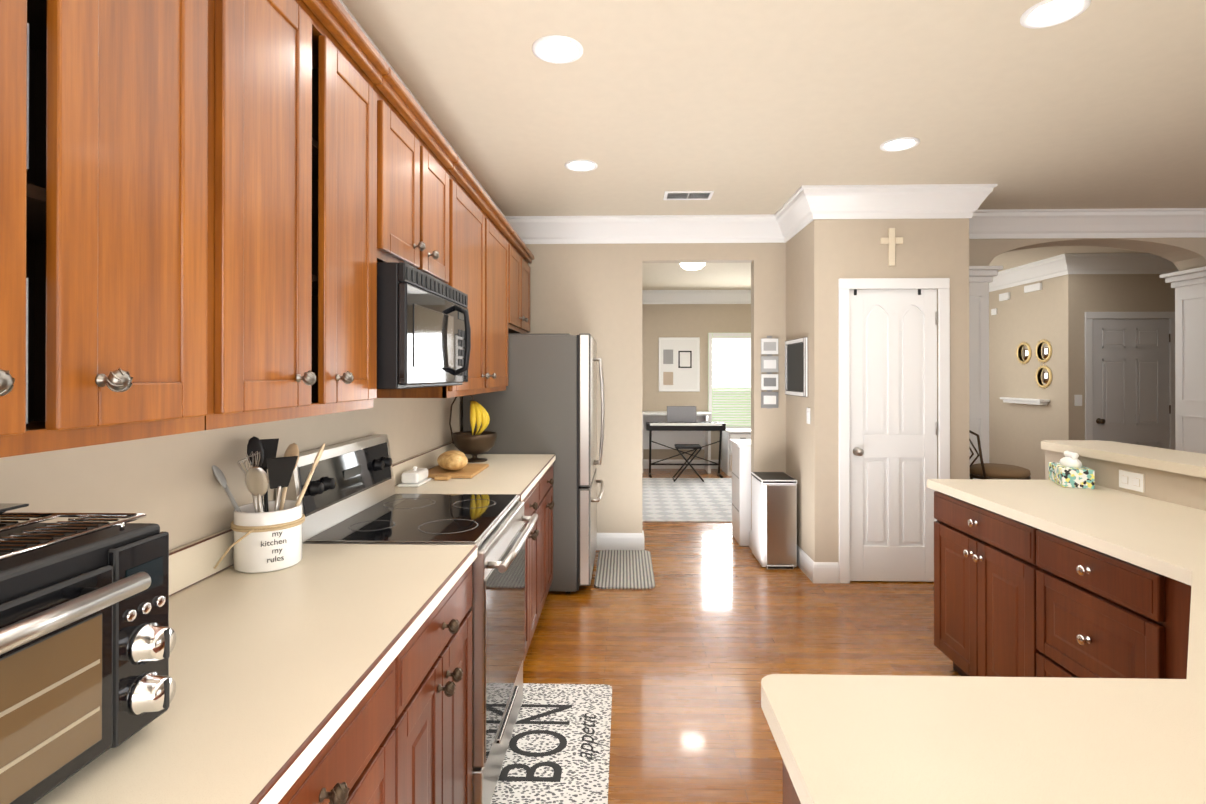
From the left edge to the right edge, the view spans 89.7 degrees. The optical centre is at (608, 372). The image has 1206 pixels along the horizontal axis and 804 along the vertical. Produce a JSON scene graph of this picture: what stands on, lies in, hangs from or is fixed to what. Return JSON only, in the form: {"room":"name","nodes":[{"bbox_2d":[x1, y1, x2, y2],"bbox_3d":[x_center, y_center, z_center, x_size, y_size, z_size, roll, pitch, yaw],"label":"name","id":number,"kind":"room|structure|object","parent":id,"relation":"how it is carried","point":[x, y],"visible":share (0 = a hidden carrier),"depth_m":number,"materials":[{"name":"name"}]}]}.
{"room":"kitchen","nodes":[
{"label":"kitchen","id":0,"kind":"room"},
{"bbox_2d":[0,396,462,550],"bbox_3d":[-1.114,0.086,1.055,0.120,2.710,8.120,0,0,1],"label":"wall","id":1,"kind":"structure","parent":0,"point":[171,485],"depth_m":1.50,"materials":[{"name":"beige paint"}]},
{"bbox_2d":[0,0,243,457],"bbox_3d":[-0.894,-0.420,0.778,0.329,1.050,0.755,0,0,1],"label":"upper cabinet","id":2,"kind":"object","parent":1,"relation":"attached to","point":[213,213],"depth_m":0.93,"materials":[{"name":"brown wood"}]},
{"bbox_2d":[244,0,387,424],"bbox_3d":[-0.876,-0.417,1.478,0.329,1.050,0.806,0,0,1],"label":"upper cabinet","id":3,"kind":"object","parent":1,"relation":"attached to","point":[316,87],"depth_m":1.45,"materials":[{"name":"brown wood"}]},
{"bbox_2d":[339,0,506,219],"bbox_3d":[-0.994,-1.169,1.046,0.120,0.200,7.900,0,0,1],"label":"crown molding","id":4,"kind":"structure","parent":1,"relation":"attached to","point":[341,1],"depth_m":2.68,"materials":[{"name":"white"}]},
{"bbox_2d":[388,68,459,397],"bbox_3d":[-0.855,-0.415,2.263,0.329,1.050,0.887,0,0,1],"label":"upper cabinet","id":5,"kind":"object","parent":1,"relation":"attached to","point":[424,170],"depth_m":2.25,"materials":[{"name":"brown wood"}]},
{"bbox_2d":[377,262,470,388],"bbox_3d":[-0.784,-0.142,2.238,0.469,0.390,0.752,0,0,1],"label":"microwave","id":6,"kind":"object","parent":5,"relation":"attached to","point":[423,332],"visible":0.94,"depth_m":1.97,"materials":[{"name":"black plastic"}]},
{"bbox_2d":[460,160,487,395],"bbox_3d":[-0.837,-0.412,2.940,0.329,1.050,0.679,0,0,1],"label":"upper cabinet","id":7,"kind":"object","parent":1,"relation":"attached to","point":[473,199],"depth_m":3.05,"materials":[{"name":"brown wood"}]},
{"bbox_2d":[488,200,511,392],"bbox_3d":[-0.820,-0.410,3.620,0.329,1.050,0.681,0,0,1],"label":"upper cabinet","id":8,"kind":"object","parent":1,"relation":"attached to","point":[499,230],"depth_m":3.63,"materials":[{"name":"brown wood"}]},
{"bbox_2d":[512,228,531,333],"bbox_3d":[-0.801,-0.408,4.356,0.329,1.050,0.997,0,0,1],"label":"upper cabinet","id":9,"kind":"object","parent":1,"relation":"attached to","point":[521,258],"depth_m":4.37,"materials":[{"name":"brown wood"}]},
{"bbox_2d":[525,243,785,532],"bbox_3d":[0.715,0.100,5.009,3.570,2.710,0.120,0,0,1],"label":"wall","id":10,"kind":"structure","parent":0,"point":[594,291],"depth_m":4.96,"materials":[{"name":"beige paint"}]},
{"bbox_2d":[596,531,643,549],"bbox_3d":[-0.329,1.384,4.966,1.244,0.140,0.060,0,0,1],"label":"baseboard","id":11,"kind":"structure","parent":10,"relation":"attached to","point":[605,541],"depth_m":4.95,"materials":[{"name":"white"}]},
{"bbox_2d":[507,214,788,243],"bbox_3d":[0.312,-1.156,4.903,2.260,0.200,0.120,0,0,1],"label":"crown molding","id":12,"kind":"structure","parent":10,"relation":"attached to","point":[754,228],"depth_m":4.90,"materials":[{"name":"white wood"}]},
{"bbox_2d":[761,336,777,408],"bbox_3d":[1.308,-0.001,4.923,0.140,0.590,0.018,0,0,1],"label":"picture frames","id":13,"kind":"object","parent":10,"relation":"attached to","point":[769,366],"visible":1,"depth_m":4.92,"materials":[{"name":"white wood"}]},
{"bbox_2d":[642,304,750,459],"bbox_3d":[0.647,0.114,9.312,4.440,2.710,0.120,0,0,1],"label":"wall","id":14,"kind":"structure","parent":0,"point":[701,321],"depth_m":9.22,"materials":[{"name":"beige paint"}]},
{"bbox_2d":[659,337,699,391],"bbox_3d":[1.073,-0.119,9.227,0.623,0.825,0.024,0,0,1],"label":"frame","id":15,"kind":"object","parent":14,"relation":"attached to","point":[679,364],"visible":1,"depth_m":9.22,"materials":[{"name":"white paper"}]},
{"bbox_2d":[643,459,721,468],"bbox_3d":[0.645,1.399,9.240,4.200,0.140,0.016,0,0,1],"label":"baseboard","id":16,"kind":"structure","parent":14,"relation":"attached to","point":[645,461],"depth_m":9.22,"materials":[{"name":"white"}]},
{"bbox_2d":[642,290,750,303],"bbox_3d":[0.644,-1.142,9.196,4.200,0.200,0.120,0,0,1],"label":"crown molding","id":17,"kind":"structure","parent":14,"relation":"attached to","point":[648,296],"depth_m":9.18,"materials":[{"name":"white wood"}]},
{"bbox_2d":[708,333,750,427],"bbox_3d":[2.034,0.134,9.184,1.040,1.470,0.060,0,0,1],"label":"window","id":18,"kind":"structure","parent":14,"relation":"in","point":[729,380],"depth_m":9.20,"materials":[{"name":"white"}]},
{"bbox_2d":[523,469,960,803],"bbox_3d":[2.489,1.478,3.197,10.200,0.060,12.600,0,0,1],"label":"floor","id":19,"kind":"structure","parent":0,"point":[700,640],"depth_m":3.18,"materials":[{"name":"brown wood"}]},
{"bbox_2d":[34,624,417,803],"bbox_3d":[-0.744,1.001,0.925,0.619,0.880,0.741,0,0,1],"label":"base cabinet","id":20,"kind":"object","parent":19,"relation":"on","point":[329,674],"depth_m":0.98,"materials":[{"name":"brown wood"}]},
{"bbox_2d":[0,503,175,803],"bbox_3d":[-0.822,0.347,0.629,0.434,0.343,0.550,0,0,1],"label":"toaster oven","id":21,"kind":"object","parent":20,"relation":"on","point":[87,638],"visible":1,"depth_m":0.75,"materials":[{"name":"black metal"}]},
{"bbox_2d":[169,548,476,803],"bbox_3d":[-0.729,1.003,1.511,0.619,0.880,0.679,0,0,1],"label":"base cabinet","id":22,"kind":"object","parent":19,"relation":"on","point":[429,592],"depth_m":1.49,"materials":[{"name":"brown wood"}]},
{"bbox_2d":[212,436,324,572],"bbox_3d":[-0.925,0.349,1.627,0.266,0.347,0.224,0,0,1],"label":"utensil crock","id":23,"kind":"object","parent":22,"relation":"on","point":[256,522],"visible":1,"depth_m":1.59,"materials":[{"name":"white ceramic"}]},
{"bbox_2d":[261,539,285,546],"bbox_3d":[-0.875,0.444,1.583,0.059,0.014,0.001,0,0,-36],"label":"text","id":24,"kind":"object","parent":23,"relation":"attached to","point":[270,542],"visible":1,"depth_m":1.58,"materials":[{"name":"grey paint"}]},
{"bbox_2d":[267,556,283,562],"bbox_3d":[-0.872,0.488,1.585,0.039,0.014,0.001,0,0,-42],"label":"text","id":25,"kind":"object","parent":23,"relation":"attached to","point":[275,559],"visible":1,"depth_m":1.58,"materials":[{"name":"grey paint"}]},
{"bbox_2d":[276,434,537,803],"bbox_3d":[-0.659,0.856,2.231,0.712,1.178,0.756,0,0,1],"label":"range","id":26,"kind":"object","parent":19,"relation":"on","point":[350,496],"visible":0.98,"depth_m":2.09,"materials":[{"name":"silver metal"}]},
{"bbox_2d":[395,474,543,662],"bbox_3d":[-0.691,1.008,2.975,0.619,0.880,0.722,0,0,1],"label":"base cabinet","id":27,"kind":"object","parent":19,"relation":"on","point":[528,479],"depth_m":2.94,"materials":[{"name":"brown wood"}]},
{"bbox_2d":[398,466,431,486],"bbox_3d":[-0.916,0.485,2.869,0.100,0.082,0.190,0,0,1],"label":"butter dish","id":28,"kind":"object","parent":27,"relation":"on","point":[415,476],"visible":0.98,"depth_m":2.80,"materials":[{"name":"white ceramic"}]},
{"bbox_2d":[467,458,555,602],"bbox_3d":[-0.675,1.010,3.573,0.619,0.880,0.722,0,0,1],"label":"base cabinet","id":29,"kind":"object","parent":19,"relation":"on","point":[544,466],"depth_m":3.58,"materials":[{"name":"brown wood"}]},
{"bbox_2d":[427,450,488,479],"bbox_3d":[-0.808,0.470,3.167,0.270,0.115,0.440,0,0,1],"label":"board","id":30,"kind":"object","parent":29,"relation":"on","point":[452,463],"visible":0.94,"depth_m":3.08,"materials":[{"name":"brown wood"}]},
{"bbox_2d":[449,395,496,461],"bbox_3d":[-0.813,0.321,3.627,0.286,0.415,0.264,0,0,1],"label":"bowl","id":31,"kind":"object","parent":29,"relation":"on","point":[473,443],"visible":0.98,"depth_m":3.56,"materials":[{"name":"brown wood"}]},
{"bbox_2d":[463,333,604,592],"bbox_3d":[-0.486,0.600,4.393,0.911,1.705,0.900,0,0,1],"label":"refrigerator","id":32,"kind":"object","parent":19,"relation":"on","point":[545,402],"visible":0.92,"depth_m":3.94,"materials":[{"name":"grey metal"}]},
{"bbox_2d":[490,683,611,803],"bbox_3d":[-0.215,1.440,2.345,0.440,0.010,0.895,0,0,1],"label":"rug","id":33,"kind":"object","parent":19,"relation":"on","point":[585,780],"visible":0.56,"depth_m":2.31,"materials":[{"name":"white fabric"}]},
{"bbox_2d":[498,704,571,781],"bbox_3d":[-0.272,1.434,2.369,0.224,0.001,0.492,0,0,1],"label":"rug lettering","id":34,"kind":"object","parent":33,"relation":"on","point":[556,777],"visible":1,"depth_m":2.30,"materials":[{"name":"grey fabric"}]},
{"bbox_2d":[580,714,599,759],"bbox_3d":[-0.076,1.434,2.396,0.077,0.001,0.306,0,0,-3],"label":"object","id":35,"kind":"object","parent":33,"relation":"on","point":[592,738],"visible":1,"depth_m":2.37,"materials":[{"name":"grey fabric"}]},
{"bbox_2d":[594,550,654,588],"bbox_3d":[0.119,1.446,4.485,0.415,0.011,0.870,0,0,1],"label":"area rug","id":36,"kind":"object","parent":19,"relation":"on","point":[624,569],"visible":0.88,"depth_m":4.40,"materials":[{"name":"grey fabric"}]},
{"bbox_2d":[642,411,711,472],"bbox_3d":[0.979,1.030,9.010,1.040,0.875,0.420,0,0,1],"label":"office desk","id":37,"kind":"object","parent":19,"relation":"on","point":[671,439],"visible":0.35,"depth_m":9.19,"materials":[{"name":"white wood"}]},
{"bbox_2d":[646,406,725,477],"bbox_3d":[1.078,0.973,8.558,1.100,0.983,0.360,0,0,1],"label":"piano","id":38,"kind":"object","parent":19,"relation":"on","point":[681,418],"visible":1,"depth_m":8.52,"materials":[{"name":"black plastic"}]},
{"bbox_2d":[642,478,731,521],"bbox_3d":[0.815,1.456,7.117,3.450,0.010,2.450,0,0,1],"label":"rug","id":39,"kind":"object","parent":19,"relation":"on","point":[686,500],"visible":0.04,"depth_m":6.85,"materials":[{"name":"white fabric"}]},
{"bbox_2d":[672,444,703,481],"bbox_3d":[1.067,1.216,8.157,0.400,0.472,0.280,0,0,1],"label":"folding stool","id":40,"kind":"object","parent":39,"relation":"on","point":[688,446],"visible":0.98,"depth_m":8.03,"materials":[{"name":"black metal"}]},
{"bbox_2d":[722,428,750,475],"bbox_3d":[2.116,1.150,8.850,0.840,0.635,0.560,0,0,1],"label":"storage unit","id":41,"kind":"object","parent":19,"relation":"on","point":[735,433],"visible":0.31,"depth_m":8.62,"materials":[{"name":"white wood"}]},
{"bbox_2d":[729,439,750,545],"bbox_3d":[1.347,1.028,5.254,0.530,0.855,0.390,0,0,1],"label":"base cabinet","id":42,"kind":"object","parent":19,"relation":"on","point":[741,488],"visible":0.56,"depth_m":5.08,"materials":[{"name":"white wood"}]},
{"bbox_2d":[751,472,796,568],"bbox_3d":[1.269,1.126,4.662,0.264,0.655,0.402,0,0,1],"label":"trash can","id":43,"kind":"object","parent":19,"relation":"on","point":[774,538],"visible":1,"depth_m":4.48,"materials":[{"name":"silver metal"}]},
{"bbox_2d":[761,440,1205,803],"bbox_3d":[1.415,0.897,1.276,2.305,1.090,3.900,0,0,1],"label":"kitchen island","id":44,"kind":"object","parent":19,"relation":"on","point":[1070,633],"depth_m":1.41,"materials":[{"name":"brown wood"}]},
{"bbox_2d":[1049,450,1094,488],"bbox_3d":[2.179,0.449,2.859,0.120,0.155,0.240,0,0,23],"label":"tissue box","id":45,"kind":"object","parent":44,"relation":"on","point":[1069,470],"visible":1,"depth_m":2.77,"materials":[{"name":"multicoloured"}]},
{"bbox_2d":[969,266,1002,478],"bbox_3d":[2.844,0.314,4.923,0.440,2.280,0.460,0,0,1],"label":"column","id":46,"kind":"structure","parent":19,"relation":"on","point":[980,278],"depth_m":4.76,"materials":[{"name":"white wood"}]},
{"bbox_2d":[969,430,1030,479],"bbox_3d":[2.864,0.934,4.470,0.462,1.040,0.446,0,0,1],"label":"bar stool","id":47,"kind":"object","parent":19,"relation":"on","point":[982,470],"visible":0.44,"depth_m":4.34,"materials":[{"name":"brown"}]},
{"bbox_2d":[1159,266,1205,453],"bbox_3d":[4.903,0.314,4.869,0.500,2.280,0.500,0,0,1],"label":"column","id":48,"kind":"structure","parent":19,"relation":"on","point":[1189,285],"depth_m":4.92,"materials":[{"name":"white wood"}]},
{"bbox_2d":[342,0,1205,289],"bbox_3d":[2.489,-1.302,3.207,10.200,0.080,12.600,0,0,1],"label":"ceiling","id":49,"kind":"structure","parent":0,"point":[750,106],"depth_m":2.81,"materials":[{"name":"beige paint"}]},
{"bbox_2d":[532,35,582,63],"bbox_3d":[-0.199,-1.259,2.371,0.200,0.009,0.200,0,0,1],"label":"recessed light","id":50,"kind":"object","parent":49,"relation":"in","point":[557,49],"visible":1,"depth_m":2.37,"materials":[{"name":"white"}]},
{"bbox_2d":[565,159,597,171],"bbox_3d":[-0.167,-1.255,3.686,0.200,0.009,0.200,0,0,1],"label":"recessed light","id":51,"kind":"object","parent":49,"relation":"in","point":[580,165],"visible":1,"depth_m":3.68,"materials":[{"name":"white"}]},
{"bbox_2d":[663,191,713,199],"bbox_3d":[0.563,-1.253,4.297,0.340,0.008,0.190,0,0,1],"label":"ceiling vent","id":52,"kind":"object","parent":49,"relation":"in","point":[687,195],"visible":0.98,"depth_m":4.30,"materials":[{"name":"white metal"}]},
{"bbox_2d":[679,263,704,269],"bbox_3d":[0.942,-1.199,6.798,0.300,0.100,0.300,0,0,1],"label":"light","id":53,"kind":"object","parent":49,"relation":"attached to","point":[691,266],"visible":0.6,"depth_m":6.72,"materials":[{"name":"white glass"}]},
{"bbox_2d":[880,137,919,151],"bbox_3d":[1.607,-1.256,3.346,0.200,0.009,0.200,0,0,1],"label":"recessed light","id":54,"kind":"object","parent":49,"relation":"in","point":[899,144],"visible":1,"depth_m":3.34,"materials":[{"name":"white"}]},
{"bbox_2d":[1020,0,1090,28],"bbox_3d":[1.560,-1.260,2.120,0.200,0.009,0.200,0,0,1],"label":"recessed light","id":55,"kind":"object","parent":49,"relation":"in","point":[1045,13],"visible":1,"depth_m":2.12,"materials":[{"name":"white"}]},
{"bbox_2d":[786,218,969,563],"bbox_3d":[1.961,0.098,4.546,1.055,2.710,0.740,0,0,1],"label":"wall","id":56,"kind":"structure","parent":0,"point":[823,256],"depth_m":4.19,"materials":[{"name":"beige paint"}]},
{"bbox_2d":[771,193,812,239],"bbox_3d":[1.372,-1.157,4.506,0.120,0.200,0.600,0,0,1],"label":"crown molding","id":57,"kind":"structure","parent":56,"relation":"attached to","point":[783,226],"depth_m":4.69,"materials":[{"name":"white wood"}]},
{"bbox_2d":[785,337,807,396],"bbox_3d":[1.422,-0.037,4.606,0.022,0.430,0.550,0,0,1],"label":"frame","id":58,"kind":"object","parent":56,"relation":"attached to","point":[796,367],"visible":1,"depth_m":4.55,"materials":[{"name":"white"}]},
{"bbox_2d":[807,408,809,423],"bbox_3d":[1.420,0.310,4.312,0.010,0.115,0.075,0,0,1],"label":"light switch","id":59,"kind":"object","parent":56,"relation":"attached to","point":[808,415],"visible":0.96,"depth_m":4.30,"materials":[{"name":"white plastic"}]},
{"bbox_2d":[797,545,819,582],"bbox_3d":[1.435,1.383,4.547,0.036,0.140,0.756,0,0,1],"label":"baseboard","id":60,"kind":"structure","parent":56,"relation":"attached to","point":[817,572],"depth_m":4.27,"materials":[{"name":"white"}]},
{"bbox_2d":[880,228,902,265],"bbox_3d":[1.948,-0.863,4.170,0.150,0.260,0.016,0,0,1],"label":"cross","id":61,"kind":"object","parent":56,"relation":"attached to","point":[891,240],"visible":1,"depth_m":4.16,"materials":[{"name":"beige wood"}]},
{"bbox_2d":[849,289,937,581],"bbox_3d":[1.962,0.435,4.173,0.608,2.018,0.107,0,0,1],"label":"pantry door","id":62,"kind":"structure","parent":56,"relation":"in","point":[893,397],"depth_m":4.19,"materials":[{"name":"white wood"}]},
{"bbox_2d":[838,278,949,583],"bbox_3d":[1.961,0.403,4.165,0.752,2.098,0.020,0,0,1],"label":"door frame","id":63,"kind":"structure","parent":56,"relation":"attached to","point":[941,285],"depth_m":4.16,"materials":[{"name":"white wood"}]},
{"bbox_2d":[795,184,1002,223],"bbox_3d":[1.950,-1.159,4.120,1.295,0.200,0.120,0,0,1],"label":"crown molding","id":64,"kind":"structure","parent":56,"relation":"attached to","point":[799,210],"depth_m":4.12,"materials":[{"name":"white wood"}]},
{"bbox_2d":[969,220,986,227],"bbox_3d":[2.545,-1.158,4.430,0.120,0.200,0.510,0,0,1],"label":"crown molding","id":65,"kind":"structure","parent":56,"relation":"attached to","point":[977,222],"depth_m":4.73,"materials":[{"name":"white wood"}]},
{"bbox_2d":[989,274,1084,479],"bbox_3d":[5.023,0.109,7.962,0.120,2.710,2.950,0,0,1],"label":"wall","id":66,"kind":"structure","parent":0,"point":[1053,310],"depth_m":7.03,"materials":[{"name":"beige paint"}]},
{"bbox_2d":[989,256,1057,291],"bbox_3d":[4.896,-1.147,7.680,0.120,0.200,2.330,0,0,1],"label":"crown molding","id":67,"kind":"structure","parent":66,"relation":"attached to","point":[1043,269],"depth_m":7.10,"materials":[{"name":"white wood"}]},
{"bbox_2d":[1016,341,1031,364],"bbox_3d":[4.931,-0.228,7.201,0.020,0.280,0.280,0,0,1],"label":"round mirror","id":68,"kind":"object","parent":66,"relation":"attached to","point":[1023,353],"visible":0.98,"depth_m":7.20,"materials":[{"name":"gold metal"}]},
{"bbox_2d":[1000,397,1049,404],"bbox_3d":[4.885,0.339,7.135,0.110,0.065,0.730,0,0,1],"label":"shelf","id":69,"kind":"object","parent":66,"relation":"attached to","point":[1026,401],"visible":1,"depth_m":7.05,"materials":[{"name":"white wood"}]},
{"bbox_2d":[1024,283,1041,292],"bbox_3d":[4.922,-0.979,7.028,0.030,0.080,0.270,0,0,1],"label":"box","id":70,"kind":"object","parent":66,"relation":"attached to","point":[1027,289],"depth_m":7.01,"materials":[{"name":"white"}]},
{"bbox_2d":[1034,339,1051,363],"bbox_3d":[4.923,-0.239,6.861,0.020,0.280,0.280,0,0,1],"label":"round mirror","id":71,"kind":"object","parent":66,"relation":"attached to","point":[1043,351],"visible":1,"depth_m":6.86,"materials":[{"name":"gold metal"}]},
{"bbox_2d":[1035,364,1051,388],"bbox_3d":[4.923,0.051,6.860,0.020,0.280,0.280,0,0,1],"label":"round mirror","id":72,"kind":"object","parent":66,"relation":"attached to","point":[1043,377],"visible":0.96,"depth_m":6.86,"materials":[{"name":"gold metal"}]},
{"bbox_2d":[1074,395,1081,405],"bbox_3d":[5.025,0.299,6.479,0.080,0.120,0.010,0,0,1],"label":"hall light switch","id":73,"kind":"object","parent":66,"relation":"attached to","point":[1077,400],"visible":1,"depth_m":6.48,"materials":[{"name":"white plastic"}]},
{"bbox_2d":[969,238,1205,270],"bbox_3d":[5.065,0.099,4.865,5.135,2.710,0.260,0,0,1],"label":"wall","id":74,"kind":"structure","parent":0,"point":[1181,254],"depth_m":4.79,"materials":[{"name":"beige paint"}]},
{"bbox_2d":[969,208,1205,238],"bbox_3d":[5.011,-1.157,4.681,5.035,0.200,0.120,0,0,1],"label":"crown molding","id":75,"kind":"structure","parent":74,"relation":"attached to","point":[1132,222],"depth_m":4.71,"materials":[{"name":"white wood"}]},
{"bbox_2d":[1081,274,1174,313],"bbox_3d":[6.376,0.105,6.512,2.600,2.710,0.120,0,0,1],"label":"wall","id":76,"kind":"structure","parent":0,"point":[1099,292],"depth_m":6.48,"materials":[{"name":"beige paint"}]},
{"bbox_2d":[1055,253,1178,275],"bbox_3d":[6.188,-1.151,6.401,2.770,0.200,0.120,0,0,1],"label":"crown molding","id":77,"kind":"structure","parent":76,"relation":"attached to","point":[1067,263],"depth_m":6.43,"materials":[{"name":"white wood"}]},
{"bbox_2d":[1084,312,1175,449],"bbox_3d":[5.569,0.407,6.434,0.960,2.105,0.068,0,0,1],"label":"hall door","id":78,"kind":"structure","parent":76,"relation":"in","point":[1129,377],"depth_m":6.46,"materials":[{"name":"white wood"}]}
]}

